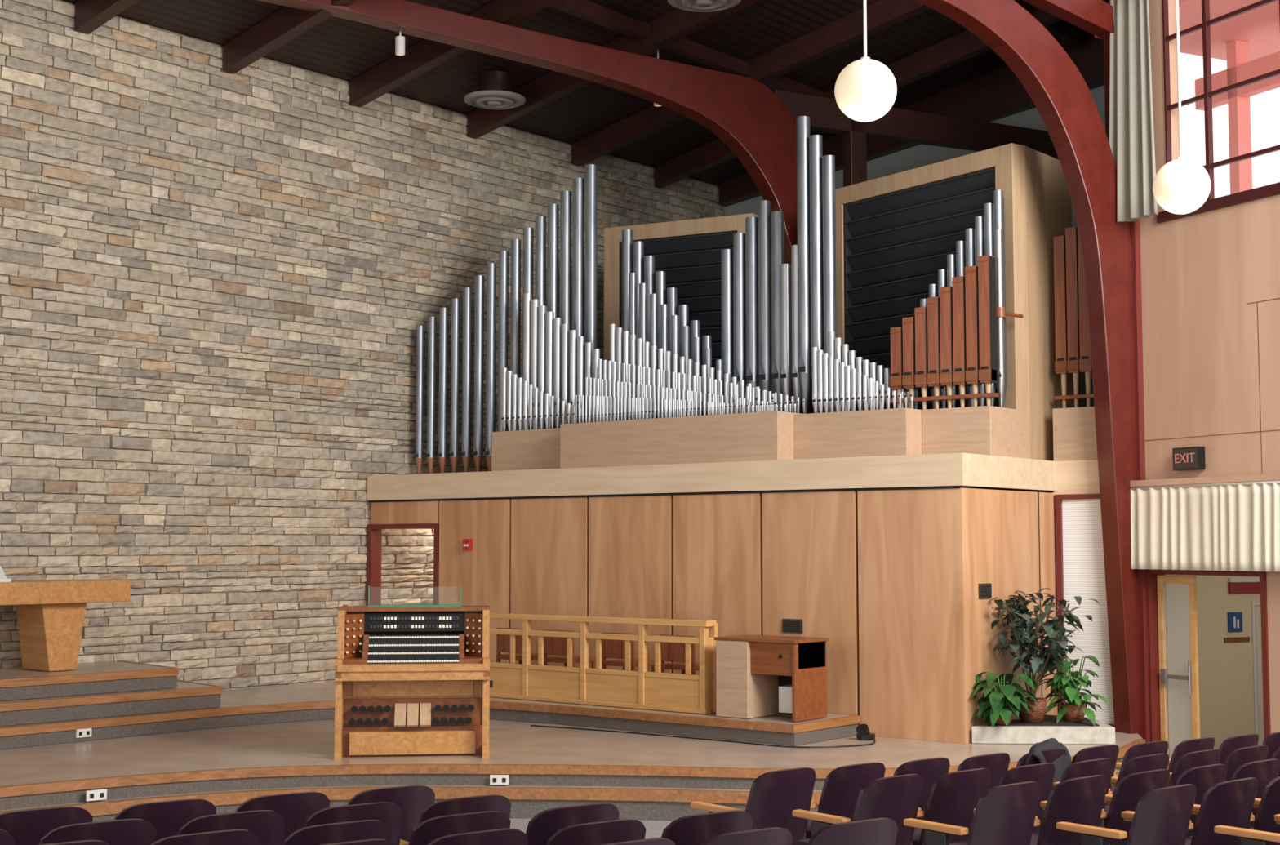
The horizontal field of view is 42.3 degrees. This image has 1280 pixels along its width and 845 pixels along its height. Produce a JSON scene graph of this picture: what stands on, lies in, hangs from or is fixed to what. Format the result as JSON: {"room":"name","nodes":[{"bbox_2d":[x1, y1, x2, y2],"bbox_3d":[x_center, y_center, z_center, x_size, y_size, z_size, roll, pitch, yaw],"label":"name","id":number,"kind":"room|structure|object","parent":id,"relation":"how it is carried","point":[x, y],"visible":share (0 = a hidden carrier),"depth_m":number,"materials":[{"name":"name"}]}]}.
{"room":"auditorium","nodes":[
{"label":"auditorium","id":0,"kind":"room"},
{"bbox_2d":[0,0,724,689],"bbox_3d":[-4.984,-0.460,19.408,0.352,8.500,20.100,-3,-5,39],"label":"wall","id":1,"kind":"structure","parent":0,"point":[216,285],"depth_m":19.37,"materials":[{"name":"stone"}]},
{"bbox_2d":[61,0,1108,186],"bbox_3d":[0.003,-7.069,10.987,19.300,4.060,28.000,-3,-5,39],"label":"ceiling","id":2,"kind":"structure","parent":0,"point":[340,48],"depth_m":21.52,"materials":[{"name":"brown wood"}]},
{"bbox_2d":[463,70,525,109],"bbox_3d":[-1.891,-4.334,21.580,0.800,0.388,0.800,-3,-5,39],"label":"ceiling vent","id":3,"kind":"object","parent":2,"relation":"in","point":[494,91],"visible":1,"depth_m":21.40,"materials":[{"name":"grey metal"}]},
{"bbox_2d":[74,0,1106,188],"bbox_3d":[0.265,-5.803,16.106,12.450,2.810,18.400,-3,-5,39],"label":"rafters","id":4,"kind":"object","parent":2,"relation":"attached to","point":[668,32],"depth_m":21.37,"materials":[{"name":"brown wood"}]},
{"bbox_2d":[834,0,897,121],"bbox_3d":[1.459,-4.553,10.881,0.401,5.226,0.401,-3,-5,39],"label":"globe pendant lamp","id":5,"kind":"object","parent":2,"relation":"hanging from","point":[865,90],"visible":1,"depth_m":10.57,"materials":[{"name":"white glass"}]},
{"bbox_2d":[1152,0,1210,213],"bbox_3d":[3.924,-4.394,12.193,0.401,5.782,0.401,-3,-5,39],"label":"globe pendant lamp","id":6,"kind":"object","parent":2,"relation":"hanging from","point":[1182,185],"visible":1,"depth_m":11.87,"materials":[{"name":"white glass"}]},
{"bbox_2d":[509,818,671,839],"bbox_3d":[1.016,2.628,10.090,22.500,0.806,27.000,-3,-5,39],"label":"floor","id":7,"kind":"structure","parent":0,"point":[654,828],"depth_m":13.48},
{"bbox_2d":[0,806,92,844],"bbox_3d":[-2.845,2.178,7.641,0.634,0.850,0.595,3,-5,-35],"label":"chair","id":8,"kind":"object","parent":7,"relation":"on","point":[27,827],"visible":0.59,"depth_m":7.43,"materials":[{"name":"purple fabric"}]},
{"bbox_2d":[39,818,156,844],"bbox_3d":[-2.411,2.119,7.163,0.634,0.850,0.595,3,-5,-35],"label":"chair","id":9,"kind":"object","parent":7,"relation":"on","point":[125,831],"visible":0.91,"depth_m":6.97,"materials":[{"name":"purple fabric"}]},
{"bbox_2d":[114,798,216,840],"bbox_3d":[-2.360,2.218,7.973,0.634,0.850,0.595,3,-5,-35],"label":"chair","id":10,"kind":"object","parent":7,"relation":"on","point":[168,817],"visible":0.46,"depth_m":7.77,"materials":[{"name":"purple fabric"}]},
{"bbox_2d":[151,829,261,844],"bbox_3d":[-1.875,2.074,6.794,0.634,0.850,0.595,3,-5,-35],"label":"chair","id":11,"kind":"object","parent":7,"relation":"on","point":[231,837],"visible":1,"depth_m":6.60,"materials":[{"name":"purple fabric"}]},
{"bbox_2d":[177,809,285,844],"bbox_3d":[-1.927,2.160,7.495,0.634,0.850,0.595,3,-5,-35],"label":"chair","id":12,"kind":"object","parent":7,"relation":"on","point":[268,825],"visible":0.73,"depth_m":7.31,"materials":[{"name":"purple fabric"}]},
{"bbox_2d":[235,791,329,842],"bbox_3d":[-1.876,2.259,8.306,0.634,0.850,0.595,3,-5,-35],"label":"chair","id":13,"kind":"object","parent":7,"relation":"on","point":[295,808],"visible":0.38,"depth_m":8.12,"materials":[{"name":"purple fabric"}]},
{"bbox_2d":[283,819,391,844],"bbox_3d":[-1.391,2.115,7.126,0.634,0.850,0.595,3,-5,-35],"label":"chair","id":14,"kind":"object","parent":7,"relation":"on","point":[340,832],"visible":0.91,"depth_m":6.91,"materials":[{"name":"purple fabric"}]},
{"bbox_2d":[303,801,408,844],"bbox_3d":[-1.442,2.201,7.827,0.634,0.850,0.595,3,-5,-35],"label":"chair","id":15,"kind":"object","parent":7,"relation":"on","point":[389,813],"visible":0.52,"depth_m":7.63,"materials":[{"name":"purple fabric"}]},
{"bbox_2d":[347,785,435,842],"bbox_3d":[-1.391,2.300,8.638,0.634,0.850,0.595,3,-5,-35],"label":"chair","id":16,"kind":"object","parent":7,"relation":"on","point":[412,800],"visible":0.34,"depth_m":8.48,"materials":[{"name":"purple fabric"}]},
{"bbox_2d":[408,810,511,844],"bbox_3d":[-0.906,2.156,7.458,0.634,0.850,0.595,3,-5,-35],"label":"chair","id":17,"kind":"object","parent":7,"relation":"on","point":[428,830],"visible":0.68,"depth_m":7.22,"materials":[{"name":"purple fabric"}]},
{"bbox_2d":[417,794,511,825],"bbox_3d":[-0.958,2.241,8.159,0.634,0.850,0.595,3,-5,-35],"label":"chair","id":18,"kind":"object","parent":7,"relation":"on","point":[495,802],"visible":0.34,"depth_m":7.93,"materials":[{"name":"purple fabric"}]},
{"bbox_2d":[427,828,528,844],"bbox_3d":[-0.784,2.079,6.828,0.634,0.850,0.595,3,-5,-35],"label":"chair","id":19,"kind":"object","parent":7,"relation":"on","point":[500,836],"visible":1,"depth_m":6.63,"materials":[{"name":"purple fabric"}]},
{"bbox_2d":[0,769,1119,822],"bbox_3d":[-1.256,3.190,13.402,13.319,0.334,2.044,2,-4,-20],"label":"step","id":20,"kind":"structure","parent":7,"relation":"on","point":[639,803],"depth_m":13.75,"materials":[{"name":"wood"}]},
{"bbox_2d":[0,719,1145,809],"bbox_3d":[-0.561,3.318,16.622,9.670,0.454,18.200,-3,-5,39],"label":"stage platform","id":21,"kind":"object","parent":7,"relation":"on","point":[298,753],"visible":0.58,"depth_m":14.33,"materials":[{"name":"wood"}]},
{"bbox_2d":[333,585,493,760],"bbox_3d":[-2.017,2.216,14.839,1.380,1.490,0.820,0,-4,-6],"label":"organ console","id":22,"kind":"object","parent":21,"relation":"on","point":[411,680],"visible":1,"depth_m":14.67,"materials":[{"name":"brown wood"}]},
{"bbox_2d":[0,680,860,749],"bbox_3d":[-3.789,2.848,14.623,7.220,0.191,9.980,-3,-5,39],"label":"step","id":23,"kind":"structure","parent":21,"relation":"on","point":[313,700],"depth_m":16.48,"materials":[{"name":"carpet"}]},
{"bbox_2d":[0,679,222,726],"bbox_3d":[-6.908,2.689,15.199,1.670,0.209,6.920,-3,-5,39],"label":"step","id":24,"kind":"structure","parent":23,"relation":"on","point":[188,695],"depth_m":16.11,"materials":[{"name":"carpet"}]},
{"bbox_2d":[0,660,178,701],"bbox_3d":[-7.135,2.477,15.109,1.450,0.199,6.470,-3,-5,39],"label":"step","id":25,"kind":"structure","parent":24,"relation":"on","point":[118,676],"depth_m":16.30,"materials":[{"name":"wood"}]},
{"bbox_2d":[0,578,130,671],"bbox_3d":[-6.822,1.968,15.667,0.780,0.895,4.070,-3,-5,39],"label":"altar table","id":26,"kind":"object","parent":25,"relation":"on","point":[51,613],"visible":1,"depth_m":16.56,"materials":[{"name":"brown wood"}]},
{"bbox_2d":[542,629,595,668],"bbox_3d":[-0.780,2.648,18.207,0.440,0.735,0.400,-3,-5,39],"label":"chair","id":27,"kind":"object","parent":23,"relation":"on","point":[556,646],"visible":0.51,"depth_m":18.09,"materials":[{"name":"brown wood"}]},
{"bbox_2d":[489,612,718,714],"bbox_3d":[-0.574,2.505,17.494,3.370,0.915,0.240,-3,-5,39],"label":"rail","id":28,"kind":"object","parent":23,"relation":"on","point":[688,692],"visible":0.79,"depth_m":17.14,"materials":[{"name":"brown wood"}]},
{"bbox_2d":[601,631,654,671],"bbox_3d":[-0.120,2.608,17.672,0.440,0.735,0.400,-3,-5,39],"label":"chair","id":29,"kind":"object","parent":23,"relation":"on","point":[615,649],"visible":0.58,"depth_m":17.56,"materials":[{"name":"brown wood"}]},
{"bbox_2d":[660,634,699,674],"bbox_3d":[0.501,2.571,17.169,0.440,0.735,0.400,-3,-5,39],"label":"chair","id":30,"kind":"object","parent":23,"relation":"on","point":[670,651],"visible":0.49,"depth_m":17.04,"materials":[{"name":"brown wood"}]},
{"bbox_2d":[714,634,829,722],"bbox_3d":[1.282,2.478,16.113,0.950,0.765,0.600,-3,-5,39],"label":"desk","id":31,"kind":"object","parent":23,"relation":"on","point":[757,676],"visible":1,"depth_m":15.95,"materials":[{"name":"brown wood"}]},
{"bbox_2d":[257,0,1058,413],"bbox_3d":[-0.507,-0.840,19.691,14.705,8.299,0.280,2,-5,-27],"label":"wooden arch","id":32,"kind":"object","parent":21,"relation":"on","point":[757,122],"visible":0.48,"depth_m":20.63,"materials":[{"name":"red paint"}]},
{"bbox_2d":[367,406,1099,743],"bbox_3d":[1.420,1.677,19.697,9.030,3.280,4.330,-3,-5,39],"label":"paneled wall","id":33,"kind":"structure","parent":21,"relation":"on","point":[885,558],"depth_m":16.99,"materials":[{"name":"brown wood"}]},
{"bbox_2d":[366,523,439,605],"bbox_3d":[-2.897,2.318,20.499,1.260,2.120,0.180,-3,-5,39],"label":"door frame","id":34,"kind":"structure","parent":33,"relation":"attached to","point":[374,531],"depth_m":20.83,"materials":[{"name":"red wood"}]},
{"bbox_2d":[414,164,597,474],"bbox_3d":[-1.715,-1.242,20.965,2.658,3.810,0.159,-2,-5,28],"label":"organ pipes","id":35,"kind":"object","parent":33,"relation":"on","point":[591,170],"visible":0.71,"depth_m":20.90,"materials":[{"name":"silver metal"}]},
{"bbox_2d":[604,213,784,420],"bbox_3d":[0.760,-0.927,21.829,2.187,3.310,1.181,-2,-5,28],"label":"box","id":36,"kind":"object","parent":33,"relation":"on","point":[688,251],"visible":0.14,"depth_m":21.41,"materials":[{"name":"brown wood"}]},
{"bbox_2d":[491,405,1026,471],"bbox_3d":[1.202,0.248,18.675,6.490,0.520,2.050,-3,-5,39],"label":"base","id":37,"kind":"object","parent":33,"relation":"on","point":[990,430],"visible":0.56,"depth_m":17.36,"materials":[{"name":"brown wood"}]},
{"bbox_2d":[501,367,582,431],"bbox_3d":[-1.183,-0.304,19.850,1.284,0.785,0.067,-3,-5,39],"label":"organ pipes","id":38,"kind":"object","parent":37,"relation":"on","point":[512,385],"visible":0.9,"depth_m":19.99,"materials":[{"name":"metal"}]},
{"bbox_2d":[522,293,599,430],"bbox_3d":[-0.964,-0.757,20.095,1.199,1.725,0.115,-3,-5,39],"label":"organ pipes","id":39,"kind":"object","parent":37,"relation":"on","point":[545,339],"visible":0.7,"depth_m":20.15,"materials":[{"name":"metal"}]},
{"bbox_2d":[622,229,711,419],"bbox_3d":[0.314,-1.165,20.112,1.354,2.510,0.147,-3,-5,39],"label":"organ pipes","id":40,"kind":"object","parent":37,"relation":"on","point":[633,260],"visible":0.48,"depth_m":20.27,"materials":[{"name":"metal"}]},
{"bbox_2d":[628,272,723,419],"bbox_3d":[0.411,-0.895,19.627,1.389,1.900,0.105,-3,-5,39],"label":"organ pipes","id":41,"kind":"object","parent":37,"relation":"on","point":[632,276],"visible":0.5,"depth_m":19.75,"materials":[{"name":"metal"}]},
{"bbox_2d":[574,395,786,422],"bbox_3d":[0.391,-0.213,18.331,2.953,0.350,0.031,-3,-5,39],"label":"organ pipes","id":42,"kind":"object","parent":37,"relation":"on","point":[575,396],"visible":0.94,"depth_m":18.67,"materials":[{"name":"metal"}]},
{"bbox_2d":[585,377,795,422],"bbox_3d":[0.508,-0.313,18.476,2.952,0.570,0.042,-3,-5,39],"label":"organ pipes","id":43,"kind":"object","parent":37,"relation":"on","point":[586,378],"visible":0.72,"depth_m":18.80,"materials":[{"name":"metal"}]},
{"bbox_2d":[609,324,783,421],"bbox_3d":[0.610,-0.611,18.992,2.484,1.240,0.075,-3,-5,39],"label":"organ pipes","id":44,"kind":"object","parent":37,"relation":"on","point":[612,326],"visible":0.53,"depth_m":19.33,"materials":[{"name":"metal"}]},
{"bbox_2d":[598,359,805,422],"bbox_3d":[0.641,-0.415,18.656,2.912,0.800,0.050,-3,-5,39],"label":"organ pipes","id":45,"kind":"object","parent":37,"relation":"on","point":[600,361],"visible":0.65,"depth_m":18.81,"materials":[{"name":"metal"}]},
{"bbox_2d":[720,200,784,413],"bbox_3d":[1.310,-1.270,19.308,0.872,2.601,0.163,-3,-5,39],"label":"organ pipes","id":46,"kind":"object","parent":37,"relation":"on","point":[751,315],"visible":0.77,"depth_m":19.23,"materials":[{"name":"metal"}]},
{"bbox_2d":[780,244,800,413],"bbox_3d":[1.733,-1.010,18.945,0.269,2.030,0.126,-3,-5,39],"label":"organ pipes","id":47,"kind":"object","parent":37,"relation":"on","point":[789,372],"visible":0.72,"depth_m":18.92,"materials":[{"name":"metal"}]},
{"bbox_2d":[796,115,836,413],"bbox_3d":[1.950,-1.735,18.304,0.477,3.380,0.163,-3,-5,39],"label":"organ pipes","id":48,"kind":"object","parent":37,"relation":"on","point":[815,172],"visible":0.72,"depth_m":18.27,"materials":[{"name":"metal"}]},
{"bbox_2d":[812,346,913,413],"bbox_3d":[2.300,-0.467,17.178,1.211,0.715,0.071,-3,-5,39],"label":"organ pipes","id":49,"kind":"object","parent":37,"relation":"on","point":[833,382],"visible":0.91,"depth_m":17.32,"materials":[{"name":"metal"}]},
{"bbox_2d":[827,331,910,412],"bbox_3d":[2.425,-0.543,17.508,1.010,0.915,0.084,-3,-5,39],"label":"organ pipes","id":50,"kind":"object","parent":37,"relation":"on","point":[840,351],"visible":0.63,"depth_m":17.56,"materials":[{"name":"metal"}]},
{"bbox_2d":[861,190,1006,410],"bbox_3d":[2.970,-1.215,17.565,1.954,2.265,0.105,-3,-5,39],"label":"organ pipes","id":51,"kind":"object","parent":37,"relation":"on","point":[976,245],"visible":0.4,"depth_m":17.14,"materials":[{"name":"metal"}]},
{"bbox_2d":[889,254,998,409],"bbox_3d":[3.090,-0.892,16.947,1.195,1.529,0.139,-3,-5,39],"label":"pipes","id":52,"kind":"object","parent":37,"relation":"on","point":[950,341],"visible":0.91,"depth_m":16.80,"materials":[{"name":"brown wood"}]},
{"bbox_2d":[995,228,1023,407],"bbox_3d":[3.766,-1.045,16.820,0.435,1.815,0.119,3,-5,-36],"label":"pipe","id":53,"kind":"object","parent":37,"relation":"on","point":[1001,313],"visible":0.99,"depth_m":16.70,"materials":[{"name":"silver metal"}]},
{"bbox_2d":[834,142,1074,461],"bbox_3d":[3.532,-1.152,18.798,1.293,3.310,3.068,3,-5,-35],"label":"box","id":54,"kind":"object","parent":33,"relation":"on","point":[895,233],"visible":0.44,"depth_m":18.04,"materials":[{"name":"brown wood"}]},
{"bbox_2d":[1053,222,1093,408],"bbox_3d":[4.673,-1.219,17.334,0.708,2.139,0.134,-3,-5,39],"label":"pipes","id":55,"kind":"object","parent":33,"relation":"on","point":[1073,347],"visible":0.39,"depth_m":17.39,"materials":[{"name":"brown wood"}]},
{"bbox_2d":[1054,493,1114,727],"bbox_3d":[4.575,1.922,16.901,0.640,2.380,0.090,-3,-5,39],"label":"window","id":56,"kind":"structure","parent":33,"relation":"attached to","point":[1079,550],"depth_m":16.93,"materials":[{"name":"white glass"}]},
{"bbox_2d":[972,714,1115,744],"bbox_3d":[3.988,2.943,15.754,1.078,0.167,1.448,-3,-5,39],"label":"stone planter","id":57,"kind":"object","parent":21,"relation":"on","point":[1084,732],"visible":0.74,"depth_m":15.50,"materials":[{"name":"white stone"}]},
{"bbox_2d":[969,671,1040,727],"bbox_3d":[3.486,2.625,15.607,0.573,0.535,0.735,-3,-5,39],"label":"philodendron","id":58,"kind":"object","parent":57,"relation":"on","point":[1000,706],"visible":1,"depth_m":15.52,"materials":[{"name":"plant"}]},
{"bbox_2d":[988,587,1100,722],"bbox_3d":[3.885,2.224,15.876,0.891,1.282,1.150,-3,-5,39],"label":"rubber plant","id":59,"kind":"object","parent":57,"relation":"on","point":[1019,615],"visible":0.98,"depth_m":15.76,"materials":[{"name":"green plant"}]},
{"bbox_2d":[1039,652,1110,726],"bbox_3d":[4.169,2.554,15.919,0.721,0.657,0.733,-3,-5,39],"label":"peace lily","id":60,"kind":"object","parent":57,"relation":"on","point":[1071,711],"visible":0.96,"depth_m":15.82,"materials":[{"name":"plant"}]},
{"bbox_2d":[525,802,619,844],"bbox_3d":[-0.422,2.196,7.791,0.634,0.850,0.595,3,-5,-35],"label":"chair","id":61,"kind":"object","parent":7,"relation":"on","point":[546,823],"visible":0.52,"depth_m":7.54,"materials":[{"name":"purple fabric"}]},
{"bbox_2d":[546,818,645,844],"bbox_3d":[-0.299,2.119,7.160,0.634,0.850,0.595,3,-5,-35],"label":"chair","id":62,"kind":"object","parent":7,"relation":"on","point":[600,833],"visible":0.94,"depth_m":6.94,"materials":[{"name":"purple fabric"}]},
{"bbox_2d":[661,809,753,844],"bbox_3d":[0.185,2.160,7.493,0.634,0.850,0.595,3,-5,-35],"label":"chair","id":63,"kind":"object","parent":7,"relation":"on","point":[693,829],"visible":0.83,"depth_m":7.25,"materials":[{"name":"purple fabric"}]},
{"bbox_2d":[701,826,793,844],"bbox_3d":[0.307,2.083,6.862,0.634,0.850,0.595,3,-5,-35],"label":"chair","id":64,"kind":"object","parent":7,"relation":"on","point":[775,835],"visible":1,"depth_m":6.65,"materials":[{"name":"purple fabric"}]},
{"bbox_2d":[690,767,816,844],"bbox_3d":[0.701,2.426,9.674,0.634,0.850,0.595,3,-5,-39],"label":"chair","id":65,"kind":"object","parent":7,"relation":"on","point":[773,796],"visible":0.73,"depth_m":9.47,"materials":[{"name":"purple fabric"}]},
{"bbox_2d":[805,762,885,839],"bbox_3d":[1.161,2.470,10.039,0.634,0.850,0.595,3,-5,-39],"label":"chair","id":66,"kind":"object","parent":7,"relation":"on","point":[842,788],"visible":0.38,"depth_m":9.80,"materials":[{"name":"purple fabric"}]},
{"bbox_2d":[807,817,897,844],"bbox_3d":[0.792,2.123,7.195,0.634,0.850,0.595,3,-5,-35],"label":"chair","id":67,"kind":"object","parent":7,"relation":"on","point":[877,831],"visible":1,"depth_m":6.97,"materials":[{"name":"purple fabric"}]},
{"bbox_2d":[791,773,923,844],"bbox_3d":[1.257,2.374,9.251,0.634,0.850,0.595,3,-5,-39],"label":"chair","id":68,"kind":"object","parent":7,"relation":"on","point":[896,797],"visible":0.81,"depth_m":9.06,"materials":[{"name":"purple fabric"}]},
{"bbox_2d":[893,757,950,820],"bbox_3d":[1.620,2.515,10.404,0.634,0.850,0.595,3,-5,-39],"label":"chair","id":69,"kind":"object","parent":7,"relation":"on","point":[931,769],"visible":0.25,"depth_m":10.21,"materials":[{"name":"purple fabric"}]},
{"bbox_2d":[912,768,991,844],"bbox_3d":[1.716,2.419,9.616,0.634,0.850,0.595,3,-5,-39],"label":"chair","id":70,"kind":"object","parent":7,"relation":"on","point":[953,797],"visible":0.65,"depth_m":9.39,"materials":[{"name":"purple fabric"}]},
{"bbox_2d":[903,781,1041,844],"bbox_3d":[1.813,2.323,8.828,0.634,0.850,0.595,3,-5,-39],"label":"chair","id":71,"kind":"object","parent":7,"relation":"on","point":[1005,814],"visible":1,"depth_m":8.62,"materials":[{"name":"purple fabric"}]},
{"bbox_2d":[956,752,1009,788],"bbox_3d":[2.080,2.560,10.769,0.634,0.850,0.595,3,-5,-39],"label":"chair","id":72,"kind":"object","parent":7,"relation":"on","point":[997,763],"visible":0.21,"depth_m":10.58,"materials":[{"name":"purple fabric"}]},
{"bbox_2d":[998,763,1055,833],"bbox_3d":[2.176,2.463,9.981,0.634,0.850,0.595,3,-5,-39],"label":"chair","id":73,"kind":"object","parent":7,"relation":"on","point":[1042,773],"visible":0.3,"depth_m":9.80,"materials":[{"name":"purple fabric"}]},
{"bbox_2d":[1016,748,1066,766],"bbox_3d":[2.540,2.604,11.134,0.634,0.850,0.595,3,-5,-39],"label":"chair","id":74,"kind":"object","parent":7,"relation":"on","point":[1050,755],"visible":0.16,"depth_m":10.92,"materials":[{"name":"purple fabric"}]},
{"bbox_2d":[1022,737,1071,789],"bbox_3d":[2.713,2.301,11.031,0.277,0.390,0.562,-3,-5,39],"label":"coat","id":75,"kind":"object","parent":74,"relation":"on","point":[1061,763],"visible":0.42,"depth_m":10.98,"materials":[{"name":"black fabric"}]},
{"bbox_2d":[1030,774,1108,844],"bbox_3d":[2.272,2.367,9.193,0.634,0.850,0.595,3,-5,-39],"label":"chair","id":76,"kind":"object","parent":7,"relation":"on","point":[1080,800],"visible":0.73,"depth_m":8.96,"materials":[{"name":"purple fabric"}]},
{"bbox_2d":[1053,758,1114,826],"bbox_3d":[2.636,2.508,10.346,0.634,0.850,0.595,3,-5,-39],"label":"chair","id":77,"kind":"object","parent":7,"relation":"on","point":[1104,766],"visible":0.22,"depth_m":10.12,"materials":[{"name":"purple fabric"}]},
{"bbox_2d":[1042,768,1169,844],"bbox_3d":[2.732,2.412,9.558,0.634,0.850,0.595,3,-5,-39],"label":"chair","id":78,"kind":"object","parent":7,"relation":"on","point":[1131,788],"visible":0.43,"depth_m":9.30,"materials":[{"name":"purple fabric"}]},
{"bbox_2d":[1056,783,1196,844],"bbox_3d":[2.589,2.304,8.674,0.634,0.850,0.595,3,-5,-39],"label":"chair","id":79,"kind":"object","parent":7,"relation":"on","point":[1162,815],"visible":1,"depth_m":8.46,"materials":[{"name":"purple fabric"}]},
{"bbox_2d":[1102,753,1168,826],"bbox_3d":[3.095,2.553,10.711,0.634,0.850,0.595,3,-5,-39],"label":"chair","id":80,"kind":"object","parent":7,"relation":"on","point":[1158,761],"visible":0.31,"depth_m":10.47,"materials":[{"name":"purple fabric"}]},
{"bbox_2d":[1110,749,1220,786],"bbox_3d":[3.555,2.597,11.076,0.634,0.850,0.595,3,-5,-39],"label":"chair","id":81,"kind":"object","parent":7,"relation":"on","point":[1209,757],"visible":0.22,"depth_m":10.82,"materials":[{"name":"purple fabric"}]},
{"bbox_2d":[1104,764,1226,837],"bbox_3d":[3.192,2.456,9.923,0.634,0.850,0.595,3,-5,-39],"label":"chair","id":82,"kind":"object","parent":7,"relation":"on","point":[1203,777],"visible":0.27,"depth_m":9.70,"materials":[{"name":"purple fabric"}]},
{"bbox_2d":[1123,777,1258,844],"bbox_3d":[3.049,2.348,9.039,0.634,0.850,0.595,3,-5,-39],"label":"chair","id":83,"kind":"object","parent":7,"relation":"on","point":[1230,802],"visible":0.75,"depth_m":8.80,"materials":[{"name":"purple fabric"}]},
{"bbox_2d":[1168,745,1268,781],"bbox_3d":[4.015,2.642,11.441,0.634,0.850,0.595,3,-5,-39],"label":"chair","id":84,"kind":"object","parent":7,"relation":"on","point":[1237,757],"visible":0.24,"depth_m":11.18,"materials":[{"name":"purple fabric"}]},
{"bbox_2d":[1187,776,1279,844],"bbox_3d":[3.509,2.393,9.404,0.634,0.850,0.595,3,-5,-39],"label":"chair","id":85,"kind":"object","parent":7,"relation":"on","point":[1268,804],"visible":0.49,"depth_m":9.14,"materials":[{"name":"purple fabric"}]},
{"bbox_2d":[1213,813,1279,844],"bbox_3d":[3.366,2.285,8.521,0.634,0.850,0.595,3,-5,-39],"label":"chair","id":86,"kind":"object","parent":7,"relation":"on","point":[1250,837],"visible":1,"depth_m":8.39,"materials":[{"name":"wood"}]},
{"bbox_2d":[1231,758,1279,828],"bbox_3d":[3.651,2.501,10.288,0.634,0.850,0.595,3,-5,-39],"label":"chair","id":87,"kind":"object","parent":7,"relation":"on","point":[1265,771],"visible":0.25,"depth_m":10.07,"materials":[{"name":"purple fabric"}]},
{"bbox_2d":[724,84,1105,493],"bbox_3d":[4.189,-1.048,25.007,7.600,10.500,0.230,-3,-5,39],"label":"wall","id":88,"kind":"structure","parent":0,"point":[920,155],"depth_m":24.92,"materials":[{"name":"grey"}]},
{"bbox_2d":[719,31,1104,206],"bbox_3d":[4.138,-4.668,25.013,7.150,1.880,0.200,-3,-5,39],"label":"ceiling","id":89,"kind":"structure","parent":88,"relation":"attached to","point":[998,93],"depth_m":24.25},
{"bbox_2d":[1134,0,1279,733],"bbox_3d":[7.048,-2.443,12.934,0.204,11.500,9.100,2,-5,-26],"label":"wall","id":90,"kind":"structure","parent":0,"point":[1211,280],"depth_m":15.83,"materials":[{"name":"brown wood"}]},
{"bbox_2d":[915,0,1142,738],"bbox_3d":[0.498,-1.325,14.541,10.166,9.388,0.240,2,-5,-27],"label":"wooden arch","id":91,"kind":"object","parent":90,"relation":"attached to","point":[1060,93],"visible":0.77,"depth_m":16.55,"materials":[{"name":"red paint"}]},
{"bbox_2d":[1108,0,1158,222],"bbox_3d":[4.929,-3.209,16.616,0.146,2.373,0.735,2,-5,-25],"label":"window curtain","id":92,"kind":"object","parent":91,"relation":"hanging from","point":[1131,127],"visible":0.95,"depth_m":16.58,"materials":[{"name":"beige fabric"}]},
{"bbox_2d":[1129,473,1279,486],"bbox_3d":[5.598,0.511,15.186,0.070,0.060,3.200,2,-5,-26],"label":"rail","id":93,"kind":"object","parent":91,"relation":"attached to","point":[1269,477],"visible":1,"depth_m":15.62,"materials":[{"name":"brown wood"}]},
{"bbox_2d":[1130,480,1279,571],"bbox_3d":[5.584,0.948,15.142,0.078,0.823,3.209,2,-5,-26],"label":"valance curtain","id":94,"kind":"object","parent":93,"relation":"hanging from","point":[1235,526],"visible":1,"depth_m":15.61,"materials":[{"name":"fabric"}]},
{"bbox_2d":[1129,219,1150,742],"bbox_3d":[4.999,0.737,16.606,0.068,5.580,0.140,2,-5,-26],"label":"trim","id":95,"kind":"structure","parent":90,"relation":"attached to","point":[1135,233],"depth_m":16.60,"materials":[{"name":"red wood"}]},
{"bbox_2d":[1172,446,1205,471],"bbox_3d":[5.293,0.350,15.980,0.105,0.220,0.330,2,-5,-26],"label":"exit sign","id":96,"kind":"object","parent":90,"relation":"attached to","point":[1190,458],"visible":1,"depth_m":15.92,"materials":[{"name":"black plastic"}]},
{"bbox_2d":[1146,568,1271,758],"bbox_3d":[5.472,2.442,15.796,0.220,2.060,1.540,2,-5,-26],"label":"door frame","id":97,"kind":"structure","parent":90,"relation":"in","point":[1151,575],"depth_m":16.38,"materials":[{"name":"red"}]},
{"bbox_2d":[1156,574,1199,769],"bbox_3d":[5.261,2.498,16.223,0.094,1.990,0.460,2,-5,-30],"label":"door leaf","id":98,"kind":"structure","parent":97,"relation":"attached to","point":[1193,677],"depth_m":16.21,"materials":[{"name":"brown wood"}]},
{"bbox_2d":[1156,0,1279,222],"bbox_3d":[6.066,-3.881,14.903,0.140,3.540,3.900,2,-5,-26],"label":"window","id":99,"kind":"structure","parent":90,"relation":"in","point":[1211,203],"depth_m":15.99,"materials":[{"name":"red"}]},
{"bbox_2d":[1165,574,1264,759],"bbox_3d":[7.692,2.042,15.344,3.250,2.810,5.650,2,-5,-26],"label":"wall","id":100,"kind":"structure","parent":0,"point":[1230,676],"depth_m":17.64,"materials":[{"name":"beige paint"}]},
{"bbox_3d":[6.001,-1.431,19.831,2.360,10.500,5.600,-3,-5,39],"label":"wall","id":101,"kind":"structure","parent":0,"visible":0},
{"bbox_2d":[1094,0,1279,194],"bbox_3d":[7.928,-3.253,15.879,2.500,2.950,7.500,2,-5,-26],"label":"canopy","id":102,"kind":"object","parent":101,"relation":"attached to","point":[1249,42],"visible":0.58,"depth_m":18.79,"materials":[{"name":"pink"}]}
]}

